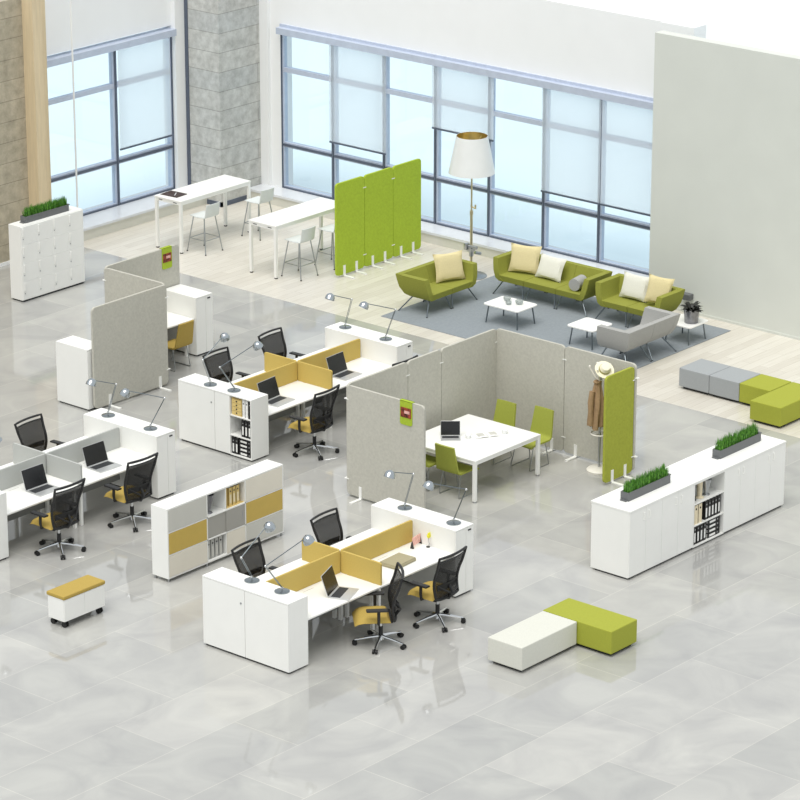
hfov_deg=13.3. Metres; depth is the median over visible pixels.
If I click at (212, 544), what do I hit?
binder
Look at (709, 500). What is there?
binder
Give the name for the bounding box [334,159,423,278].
partition
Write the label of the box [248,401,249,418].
binder
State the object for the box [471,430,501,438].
open magazine
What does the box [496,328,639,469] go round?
partition screen
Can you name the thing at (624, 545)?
base cabinet
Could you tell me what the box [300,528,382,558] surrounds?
desk
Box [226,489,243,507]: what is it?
file holder
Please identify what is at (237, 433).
shelf
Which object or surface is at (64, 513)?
chair
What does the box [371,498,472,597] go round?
base cabinet
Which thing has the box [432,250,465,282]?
cushion
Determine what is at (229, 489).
binder
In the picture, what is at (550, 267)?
cushion
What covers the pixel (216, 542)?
binder
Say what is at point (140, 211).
trim
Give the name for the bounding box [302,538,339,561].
screen
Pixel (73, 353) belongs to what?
base cabinet
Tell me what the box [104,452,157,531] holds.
chair
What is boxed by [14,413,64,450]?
chair
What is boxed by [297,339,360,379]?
screen
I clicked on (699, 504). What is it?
binder
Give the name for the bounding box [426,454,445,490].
chair
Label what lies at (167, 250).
tag
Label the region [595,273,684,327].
lounge sofa
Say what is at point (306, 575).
screen
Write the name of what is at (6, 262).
baseboard
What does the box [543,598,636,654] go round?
bench
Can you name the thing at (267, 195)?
bar stool
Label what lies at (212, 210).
bar stool
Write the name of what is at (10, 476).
screen
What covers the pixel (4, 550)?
base cabinet
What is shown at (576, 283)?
bolster
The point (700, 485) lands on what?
vase
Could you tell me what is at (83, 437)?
desk
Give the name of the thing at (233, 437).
binder
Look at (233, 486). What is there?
binder
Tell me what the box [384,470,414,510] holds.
desk lamp
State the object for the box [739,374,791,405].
bench
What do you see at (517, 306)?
coffee table
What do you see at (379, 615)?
chair
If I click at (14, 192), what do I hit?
wall
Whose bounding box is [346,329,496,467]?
partition screen
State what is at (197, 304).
base cabinet
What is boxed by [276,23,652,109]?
trim
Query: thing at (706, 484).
vase
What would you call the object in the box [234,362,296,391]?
screen
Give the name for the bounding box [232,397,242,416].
drawer box
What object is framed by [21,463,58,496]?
laptop
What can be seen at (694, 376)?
bench
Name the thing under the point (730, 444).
grass planter
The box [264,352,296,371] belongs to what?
screen
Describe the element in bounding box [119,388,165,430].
desk lamp
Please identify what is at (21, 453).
screen
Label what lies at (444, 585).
chair
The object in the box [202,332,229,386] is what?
desk lamp
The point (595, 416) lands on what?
coat
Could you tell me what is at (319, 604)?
desk
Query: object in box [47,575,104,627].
pedestal
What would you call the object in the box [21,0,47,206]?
trim
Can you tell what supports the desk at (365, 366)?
on the floor
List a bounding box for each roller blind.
[120,135,171,150]
[329,141,385,154]
[432,127,493,141]
[541,190,599,204]
[600,203,649,215]
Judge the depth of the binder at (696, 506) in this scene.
54.58 m
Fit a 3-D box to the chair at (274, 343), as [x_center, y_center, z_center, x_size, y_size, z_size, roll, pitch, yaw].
[-2.096,-0.675,61.820,0.799,1.064,0.840,14,24,34]
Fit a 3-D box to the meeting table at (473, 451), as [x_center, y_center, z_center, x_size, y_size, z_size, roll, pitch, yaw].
[1.204,0.974,57.597,1.582,0.740,1.740,16,25,38]
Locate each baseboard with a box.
[0,260,9,266]
[676,308,799,339]
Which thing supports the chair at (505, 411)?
on the floor
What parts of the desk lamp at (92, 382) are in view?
arm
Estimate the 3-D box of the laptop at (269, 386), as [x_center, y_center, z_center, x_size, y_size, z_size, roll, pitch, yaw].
[-2.143,-0.146,59.150,0.453,0.348,0.500,14,24,34]
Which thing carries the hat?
on the coat stand
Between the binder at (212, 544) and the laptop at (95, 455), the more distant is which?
the laptop at (95, 455)
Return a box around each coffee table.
[484,296,536,329]
[568,317,611,349]
[665,314,707,345]
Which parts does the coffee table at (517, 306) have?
leg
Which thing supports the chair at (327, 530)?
on the floor
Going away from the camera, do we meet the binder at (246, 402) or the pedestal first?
the pedestal
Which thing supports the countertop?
on the base cabinet at (624, 545)
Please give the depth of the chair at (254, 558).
52.19 m
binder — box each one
[208,540,210,558]
[210,538,214,558]
[214,537,218,556]
[218,535,222,554]
[226,487,231,505]
[230,485,235,504]
[232,436,234,453]
[235,437,238,454]
[235,484,239,502]
[239,438,250,445]
[239,443,250,449]
[239,447,250,453]
[239,451,250,457]
[241,419,244,437]
[242,400,245,417]
[245,401,248,418]
[245,420,247,437]
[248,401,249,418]
[248,421,250,438]
[693,527,695,544]
[694,504,697,524]
[696,525,699,543]
[698,503,701,522]
[699,523,702,541]
[701,500,707,519]
[703,522,705,539]
[706,515,719,524]
[706,520,719,528]
[706,524,719,533]
[706,529,718,537]
[708,498,710,517]
[711,497,713,516]
[714,495,717,515]
[717,494,720,513]
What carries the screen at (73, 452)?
attached to the desk at (120, 455)
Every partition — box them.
[91,285,171,409]
[102,268,164,302]
[104,244,179,287]
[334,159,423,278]
[344,385,425,508]
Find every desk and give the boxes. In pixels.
[0,462,44,513]
[2,474,77,527]
[12,436,87,510]
[50,447,153,525]
[167,312,193,355]
[229,370,294,420]
[257,559,336,617]
[263,348,328,370]
[268,380,332,429]
[297,572,381,629]
[300,357,391,427]
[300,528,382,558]
[344,542,451,627]
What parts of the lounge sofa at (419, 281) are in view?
backrest, armrest, backrest, seat, seat, armrest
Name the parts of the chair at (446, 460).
sled leg, sled leg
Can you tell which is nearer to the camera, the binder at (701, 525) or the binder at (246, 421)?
the binder at (701, 525)
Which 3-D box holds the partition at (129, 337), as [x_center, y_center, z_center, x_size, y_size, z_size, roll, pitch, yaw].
[-4.745,-0.927,61.247,0.383,1.923,1.919,16,25,38]
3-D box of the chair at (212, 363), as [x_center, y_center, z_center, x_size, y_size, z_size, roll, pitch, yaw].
[-3.029,-0.305,60.762,0.799,1.064,0.840,15,24,36]
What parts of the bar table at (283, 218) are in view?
leg, leg, leg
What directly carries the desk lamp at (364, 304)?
on the base cabinet at (396, 350)
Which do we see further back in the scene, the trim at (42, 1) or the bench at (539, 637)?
the trim at (42, 1)
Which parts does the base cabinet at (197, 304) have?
panel, panel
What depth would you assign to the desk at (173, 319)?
63.53 m
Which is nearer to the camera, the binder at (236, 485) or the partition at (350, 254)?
the binder at (236, 485)
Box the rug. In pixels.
[381,275,730,368]
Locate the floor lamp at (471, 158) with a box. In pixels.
[448,132,494,280]
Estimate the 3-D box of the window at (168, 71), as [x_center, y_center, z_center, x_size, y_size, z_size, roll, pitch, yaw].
[-6.239,-5.680,71.567,0.320,3.530,4.270,16,25,38]
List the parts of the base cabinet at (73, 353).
panel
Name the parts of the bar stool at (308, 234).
leg, leg, leg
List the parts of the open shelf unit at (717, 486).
shelf, shelf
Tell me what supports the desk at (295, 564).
on the floor
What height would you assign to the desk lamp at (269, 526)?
0.958 m
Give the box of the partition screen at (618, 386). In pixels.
[602,367,634,486]
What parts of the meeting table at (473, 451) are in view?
leg, leg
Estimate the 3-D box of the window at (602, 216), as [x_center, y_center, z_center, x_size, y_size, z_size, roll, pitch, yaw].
[4.549,-4.230,67.637,1.440,3.430,0.160,16,25,38]
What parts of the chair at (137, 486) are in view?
armrest, seat, frame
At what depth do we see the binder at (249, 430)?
58.33 m
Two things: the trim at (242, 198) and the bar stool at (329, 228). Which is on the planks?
the bar stool at (329, 228)
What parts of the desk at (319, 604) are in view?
modesty panel, leg frame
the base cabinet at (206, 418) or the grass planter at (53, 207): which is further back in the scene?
the grass planter at (53, 207)
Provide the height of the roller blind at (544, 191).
2.285 m
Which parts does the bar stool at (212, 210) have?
leg, leg, leg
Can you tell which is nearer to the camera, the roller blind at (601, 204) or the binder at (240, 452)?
the binder at (240, 452)
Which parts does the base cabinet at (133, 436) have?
panel, panel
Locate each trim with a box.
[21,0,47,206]
[41,0,51,201]
[70,0,77,207]
[82,185,207,240]
[162,0,187,188]
[184,0,246,206]
[251,184,648,276]
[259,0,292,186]
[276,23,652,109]
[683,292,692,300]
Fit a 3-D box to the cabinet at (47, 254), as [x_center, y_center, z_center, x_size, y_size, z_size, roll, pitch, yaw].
[-6.937,-2.876,67.393,0.370,1.535,1.690,16,25,38]
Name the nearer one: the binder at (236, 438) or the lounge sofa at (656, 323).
the binder at (236, 438)
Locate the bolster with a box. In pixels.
[569,275,586,290]
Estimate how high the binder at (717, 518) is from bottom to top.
0.075 m
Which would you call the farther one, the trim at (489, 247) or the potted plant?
the trim at (489, 247)
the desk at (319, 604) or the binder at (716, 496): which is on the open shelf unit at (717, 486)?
the binder at (716, 496)
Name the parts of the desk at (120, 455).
leg frame, modesty panel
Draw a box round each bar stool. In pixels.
[187,201,222,255]
[241,187,273,240]
[281,226,318,280]
[314,224,334,269]
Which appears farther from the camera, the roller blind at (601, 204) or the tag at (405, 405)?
the roller blind at (601, 204)
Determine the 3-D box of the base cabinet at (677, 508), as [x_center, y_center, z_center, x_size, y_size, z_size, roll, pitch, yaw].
[4.121,1.895,54.392,0.782,1.120,0.847,16,25,38]
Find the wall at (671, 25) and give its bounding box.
[660,18,705,37]
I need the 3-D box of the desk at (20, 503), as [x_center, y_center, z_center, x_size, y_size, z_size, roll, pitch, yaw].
[-5.990,1.855,55.079,0.836,0.742,1.686,16,25,38]
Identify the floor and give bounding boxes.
[0,247,799,799]
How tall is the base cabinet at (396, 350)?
1.120 m
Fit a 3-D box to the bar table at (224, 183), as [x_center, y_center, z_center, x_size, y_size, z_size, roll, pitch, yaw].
[-4.068,-3.853,70.829,0.750,1.110,2.100,16,25,38]
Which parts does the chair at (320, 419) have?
seat, armrest, frame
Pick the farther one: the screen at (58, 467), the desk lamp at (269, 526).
the screen at (58, 467)
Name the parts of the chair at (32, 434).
frame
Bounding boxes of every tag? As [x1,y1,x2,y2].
[159,245,171,269]
[400,398,414,425]
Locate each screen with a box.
[0,454,45,490]
[13,443,45,463]
[46,427,119,472]
[46,454,81,484]
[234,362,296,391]
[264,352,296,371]
[265,551,339,591]
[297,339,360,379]
[298,361,332,388]
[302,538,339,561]
[340,520,412,571]
[341,551,381,584]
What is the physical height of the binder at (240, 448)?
0.070 m
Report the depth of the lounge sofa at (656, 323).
63.24 m
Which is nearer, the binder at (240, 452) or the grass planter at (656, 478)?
the grass planter at (656, 478)
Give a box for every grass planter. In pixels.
[19,197,69,223]
[620,463,670,501]
[712,421,761,459]
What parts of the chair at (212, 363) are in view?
frame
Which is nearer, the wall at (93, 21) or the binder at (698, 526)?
the binder at (698, 526)
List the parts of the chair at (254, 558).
frame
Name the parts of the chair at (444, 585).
seat, armrest, frame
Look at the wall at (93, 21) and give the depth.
70.81 m
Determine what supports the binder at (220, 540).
in the bookcase at (182, 526)
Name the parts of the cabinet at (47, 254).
door, door, door, door, door, door, door, door, door, door, door, door, door, door, door, door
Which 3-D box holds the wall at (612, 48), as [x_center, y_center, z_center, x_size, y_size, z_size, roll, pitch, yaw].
[1.374,-7.691,69.459,9.990,1.540,0.340,16,25,38]
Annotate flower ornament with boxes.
[426,532,430,547]
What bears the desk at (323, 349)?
on the floor
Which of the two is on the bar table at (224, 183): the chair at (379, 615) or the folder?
the folder
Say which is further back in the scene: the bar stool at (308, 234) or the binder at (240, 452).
the bar stool at (308, 234)
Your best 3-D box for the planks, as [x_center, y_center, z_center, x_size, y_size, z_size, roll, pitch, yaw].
[5.918,-0.754,63.957,30.350,0.200,5.600,16,25,38]
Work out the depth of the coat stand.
57.89 m
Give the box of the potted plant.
[681,301,702,323]
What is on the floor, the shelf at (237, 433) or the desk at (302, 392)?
the desk at (302, 392)
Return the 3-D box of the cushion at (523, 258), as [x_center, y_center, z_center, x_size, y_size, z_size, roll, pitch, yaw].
[2.454,-2.773,67.251,0.660,0.548,0.238,9,21,23]
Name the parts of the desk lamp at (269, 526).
arm, arm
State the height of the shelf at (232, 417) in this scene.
0.020 m
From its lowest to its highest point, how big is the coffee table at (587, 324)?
0.392 m
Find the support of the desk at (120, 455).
on the floor
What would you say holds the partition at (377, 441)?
on the floor
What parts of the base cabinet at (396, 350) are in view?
panel, panel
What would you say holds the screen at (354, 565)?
on the desk at (319, 604)
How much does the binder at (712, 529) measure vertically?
0.075 m
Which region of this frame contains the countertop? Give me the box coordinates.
[591,434,785,513]
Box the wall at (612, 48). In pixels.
[280,0,671,97]
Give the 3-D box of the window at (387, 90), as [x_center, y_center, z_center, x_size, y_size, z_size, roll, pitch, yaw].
[0.235,-5.450,71.123,1.400,3.430,0.160,16,25,38]
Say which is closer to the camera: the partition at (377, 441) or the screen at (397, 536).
the screen at (397, 536)
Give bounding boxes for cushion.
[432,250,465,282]
[508,243,541,273]
[535,253,566,282]
[619,271,648,302]
[643,273,674,302]
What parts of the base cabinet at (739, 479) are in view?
door, door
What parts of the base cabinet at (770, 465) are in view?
door, door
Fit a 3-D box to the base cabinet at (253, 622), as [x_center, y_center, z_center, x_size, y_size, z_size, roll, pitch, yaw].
[-2.141,3.254,50.509,1.720,1.120,0.438,16,25,38]
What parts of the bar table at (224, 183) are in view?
leg, leg, leg, leg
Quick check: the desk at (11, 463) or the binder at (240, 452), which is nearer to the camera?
the desk at (11, 463)
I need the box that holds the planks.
[84,201,799,437]
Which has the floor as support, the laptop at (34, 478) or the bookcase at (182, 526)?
the bookcase at (182, 526)
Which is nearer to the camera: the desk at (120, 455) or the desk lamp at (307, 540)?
the desk lamp at (307, 540)
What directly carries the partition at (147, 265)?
on the floor
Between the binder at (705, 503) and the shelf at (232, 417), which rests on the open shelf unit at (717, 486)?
the binder at (705, 503)
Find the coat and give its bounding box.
[587,380,603,430]
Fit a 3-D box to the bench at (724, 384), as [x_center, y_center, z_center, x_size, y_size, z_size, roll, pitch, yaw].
[6.034,-0.272,61.671,0.652,0.400,0.682,16,25,38]
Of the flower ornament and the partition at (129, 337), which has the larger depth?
the partition at (129, 337)
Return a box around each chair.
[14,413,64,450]
[29,478,85,559]
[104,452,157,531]
[168,320,193,371]
[202,346,250,382]
[231,537,278,576]
[257,327,305,357]
[287,384,339,459]
[310,507,351,545]
[352,562,406,653]
[392,355,417,365]
[407,546,466,632]
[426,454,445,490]
[435,443,478,498]
[493,399,516,463]
[511,405,553,470]
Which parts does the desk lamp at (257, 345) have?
arm, arm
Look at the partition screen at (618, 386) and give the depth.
57.31 m
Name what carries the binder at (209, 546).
in the bookcase at (182, 526)
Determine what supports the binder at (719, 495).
on the open shelf unit at (717, 486)
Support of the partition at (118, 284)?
on the floor
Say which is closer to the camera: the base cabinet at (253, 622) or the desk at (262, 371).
the base cabinet at (253, 622)
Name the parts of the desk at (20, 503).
modesty panel, leg frame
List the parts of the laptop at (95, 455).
lid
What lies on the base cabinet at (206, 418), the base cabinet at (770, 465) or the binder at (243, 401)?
the binder at (243, 401)
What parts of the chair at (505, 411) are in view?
sled leg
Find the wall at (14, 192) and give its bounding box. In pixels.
[0,0,28,262]
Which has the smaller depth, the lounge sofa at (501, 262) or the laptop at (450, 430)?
the laptop at (450, 430)
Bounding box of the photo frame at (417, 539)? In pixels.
[410,533,421,548]
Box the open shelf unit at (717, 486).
[691,470,725,548]
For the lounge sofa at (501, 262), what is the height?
0.748 m
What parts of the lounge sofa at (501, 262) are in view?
armrest, seat, seat, seat, backrest, backrest, armrest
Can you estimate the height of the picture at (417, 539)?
0.140 m
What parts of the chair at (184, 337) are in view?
sled leg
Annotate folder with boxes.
[161,190,186,197]
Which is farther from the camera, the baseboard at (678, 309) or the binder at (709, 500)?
the baseboard at (678, 309)
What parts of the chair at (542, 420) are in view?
sled leg, sled leg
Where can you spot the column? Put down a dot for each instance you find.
(224, 47)
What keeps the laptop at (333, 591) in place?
on the desk at (319, 604)
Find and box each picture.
[163,252,171,262]
[401,407,410,418]
[412,533,420,545]
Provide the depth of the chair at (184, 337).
62.85 m
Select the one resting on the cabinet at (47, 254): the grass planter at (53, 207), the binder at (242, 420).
the grass planter at (53, 207)
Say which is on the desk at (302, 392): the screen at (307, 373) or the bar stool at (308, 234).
the screen at (307, 373)
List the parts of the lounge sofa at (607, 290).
armrest, backrest, seat, seat, armrest, backrest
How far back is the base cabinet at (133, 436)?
56.80 m
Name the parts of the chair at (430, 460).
sled leg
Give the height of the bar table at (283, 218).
1.100 m
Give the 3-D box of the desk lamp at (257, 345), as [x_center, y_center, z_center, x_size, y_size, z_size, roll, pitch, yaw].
[-2.721,-0.580,58.354,0.772,0.933,0.386,-3,19,-8]
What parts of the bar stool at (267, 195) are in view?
leg, leg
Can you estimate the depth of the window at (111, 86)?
71.69 m
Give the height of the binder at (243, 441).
0.070 m
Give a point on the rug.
(466, 319)
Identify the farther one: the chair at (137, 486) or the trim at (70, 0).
the trim at (70, 0)
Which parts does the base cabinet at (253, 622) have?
door, door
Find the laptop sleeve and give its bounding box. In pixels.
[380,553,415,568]
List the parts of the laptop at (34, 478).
lid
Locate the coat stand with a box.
[586,362,610,474]
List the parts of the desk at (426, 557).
leg frame, modesty panel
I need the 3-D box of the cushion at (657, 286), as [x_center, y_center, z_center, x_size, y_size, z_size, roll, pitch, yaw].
[4.940,-2.091,65.250,0.577,0.600,0.233,4,20,12]
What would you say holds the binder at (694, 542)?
on the open shelf unit at (717, 486)
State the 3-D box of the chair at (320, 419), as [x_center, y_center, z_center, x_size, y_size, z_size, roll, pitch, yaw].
[-1.494,0.323,58.733,0.799,1.219,0.840,14,24,35]
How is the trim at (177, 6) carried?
attached to the column
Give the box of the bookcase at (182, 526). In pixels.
[151,459,283,581]
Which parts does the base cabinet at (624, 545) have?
door, door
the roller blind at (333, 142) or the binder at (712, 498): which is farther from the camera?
the roller blind at (333, 142)
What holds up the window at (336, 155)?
in the wall at (612, 48)
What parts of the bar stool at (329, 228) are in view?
leg, leg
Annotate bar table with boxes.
[154,174,250,253]
[248,197,334,278]
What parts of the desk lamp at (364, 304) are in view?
arm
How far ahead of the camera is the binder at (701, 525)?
54.82 m
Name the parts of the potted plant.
pot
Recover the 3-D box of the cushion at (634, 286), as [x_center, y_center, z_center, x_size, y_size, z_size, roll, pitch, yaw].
[4.511,-2.168,65.639,0.660,0.470,0.246,16,25,38]
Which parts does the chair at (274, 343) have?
frame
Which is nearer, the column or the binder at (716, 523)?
the binder at (716, 523)
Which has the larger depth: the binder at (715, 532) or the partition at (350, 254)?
the partition at (350, 254)
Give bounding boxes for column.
[187,0,260,201]
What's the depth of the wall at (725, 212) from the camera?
64.90 m
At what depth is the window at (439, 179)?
70.50 m
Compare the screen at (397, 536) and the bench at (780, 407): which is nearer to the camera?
the screen at (397, 536)
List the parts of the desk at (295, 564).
leg frame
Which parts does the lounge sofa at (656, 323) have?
armrest, seat, backrest, armrest, backrest, leg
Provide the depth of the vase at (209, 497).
53.80 m
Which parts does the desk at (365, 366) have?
leg frame, modesty panel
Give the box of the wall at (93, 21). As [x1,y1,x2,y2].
[45,0,170,55]
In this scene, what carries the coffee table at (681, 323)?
on the rug
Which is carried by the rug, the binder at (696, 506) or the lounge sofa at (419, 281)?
the lounge sofa at (419, 281)
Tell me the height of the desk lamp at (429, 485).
0.819 m
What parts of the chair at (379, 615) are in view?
seat, armrest, armrest, frame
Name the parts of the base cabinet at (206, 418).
door, door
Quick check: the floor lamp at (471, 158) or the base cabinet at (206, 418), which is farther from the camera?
the floor lamp at (471, 158)
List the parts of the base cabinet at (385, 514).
panel, panel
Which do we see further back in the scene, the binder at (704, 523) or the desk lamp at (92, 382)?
the desk lamp at (92, 382)
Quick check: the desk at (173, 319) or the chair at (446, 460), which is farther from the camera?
the desk at (173, 319)
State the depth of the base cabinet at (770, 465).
55.99 m
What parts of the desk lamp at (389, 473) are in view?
arm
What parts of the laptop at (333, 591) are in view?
lid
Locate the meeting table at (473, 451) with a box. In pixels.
[426,414,540,502]
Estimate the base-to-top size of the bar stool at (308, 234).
1.051 m
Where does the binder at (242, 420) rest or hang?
on the base cabinet at (206, 418)
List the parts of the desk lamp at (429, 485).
arm, arm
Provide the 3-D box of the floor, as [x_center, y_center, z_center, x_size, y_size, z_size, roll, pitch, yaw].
[-2.772,2.789,53.833,29.600,0.200,22.000,16,25,38]
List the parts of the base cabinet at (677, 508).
door, door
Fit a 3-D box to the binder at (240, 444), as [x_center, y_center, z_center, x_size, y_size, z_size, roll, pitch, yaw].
[-2.561,0.766,58.607,0.300,0.070,0.263,16,25,38]
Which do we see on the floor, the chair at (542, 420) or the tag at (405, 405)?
the chair at (542, 420)
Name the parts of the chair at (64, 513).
seat, armrest, frame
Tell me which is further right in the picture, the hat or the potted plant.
the potted plant
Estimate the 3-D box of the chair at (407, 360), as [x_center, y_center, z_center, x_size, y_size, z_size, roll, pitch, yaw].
[-0.152,-0.205,60.241,0.799,1.219,0.840,16,25,38]
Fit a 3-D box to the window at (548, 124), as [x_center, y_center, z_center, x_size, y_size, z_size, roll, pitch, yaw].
[3.467,-4.536,68.511,1.410,3.430,0.160,16,25,38]
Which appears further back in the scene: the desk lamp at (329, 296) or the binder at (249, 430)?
the desk lamp at (329, 296)
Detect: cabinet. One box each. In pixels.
[0,490,8,560]
[8,206,84,301]
[56,335,94,410]
[83,408,175,498]
[166,284,212,355]
[178,373,268,461]
[202,567,307,673]
[325,322,412,365]
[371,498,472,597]
[590,499,662,578]
[659,485,693,563]
[723,457,755,533]
[752,443,785,519]
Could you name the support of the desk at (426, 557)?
on the floor
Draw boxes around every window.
[47,27,176,204]
[48,51,119,215]
[280,35,332,199]
[332,45,382,199]
[383,56,434,223]
[434,66,488,236]
[488,77,543,249]
[542,88,599,262]
[597,100,651,274]
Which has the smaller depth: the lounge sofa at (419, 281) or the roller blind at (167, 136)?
the lounge sofa at (419, 281)
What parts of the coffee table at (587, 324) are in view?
leg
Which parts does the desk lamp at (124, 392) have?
arm, arm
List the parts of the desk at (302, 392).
modesty panel, leg frame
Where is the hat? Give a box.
[595,361,613,377]
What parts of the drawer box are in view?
drawer, drawer, drawer, drawer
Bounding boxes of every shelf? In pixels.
[230,414,249,420]
[230,430,250,440]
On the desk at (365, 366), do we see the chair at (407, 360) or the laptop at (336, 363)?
the laptop at (336, 363)
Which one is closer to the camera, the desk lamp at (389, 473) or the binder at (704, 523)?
the desk lamp at (389, 473)
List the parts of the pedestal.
drawer, drawer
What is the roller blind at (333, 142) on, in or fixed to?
attached to the window at (336, 155)
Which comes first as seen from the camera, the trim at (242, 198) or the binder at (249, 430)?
the binder at (249, 430)
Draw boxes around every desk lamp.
[86,378,116,417]
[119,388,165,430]
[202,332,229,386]
[219,341,262,392]
[240,521,275,583]
[264,535,314,594]
[325,293,352,328]
[359,301,396,340]
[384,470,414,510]
[422,481,467,525]
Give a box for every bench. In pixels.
[488,611,576,671]
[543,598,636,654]
[679,359,730,394]
[709,366,759,401]
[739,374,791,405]
[750,382,799,427]
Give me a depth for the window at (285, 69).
73.13 m
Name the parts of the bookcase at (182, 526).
door, door, door, sliding door, sliding door, door, door, door, door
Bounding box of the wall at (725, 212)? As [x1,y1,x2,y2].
[649,30,799,337]
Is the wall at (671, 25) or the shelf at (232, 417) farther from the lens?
the wall at (671, 25)
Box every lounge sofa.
[396,259,477,317]
[493,251,611,316]
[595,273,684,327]
[597,306,679,361]
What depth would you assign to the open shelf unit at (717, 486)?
55.00 m
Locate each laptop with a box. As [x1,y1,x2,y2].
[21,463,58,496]
[82,440,121,472]
[257,376,294,406]
[321,565,358,600]
[326,351,361,380]
[441,421,460,440]
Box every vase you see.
[207,493,213,513]
[695,482,703,498]
[702,478,711,495]
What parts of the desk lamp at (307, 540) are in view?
arm, arm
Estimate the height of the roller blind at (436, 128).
1.465 m
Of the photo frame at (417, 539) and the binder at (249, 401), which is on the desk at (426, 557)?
the photo frame at (417, 539)
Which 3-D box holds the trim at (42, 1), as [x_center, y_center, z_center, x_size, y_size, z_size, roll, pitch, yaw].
[-7.579,-5.660,69.498,0.835,5.400,0.450,16,25,38]

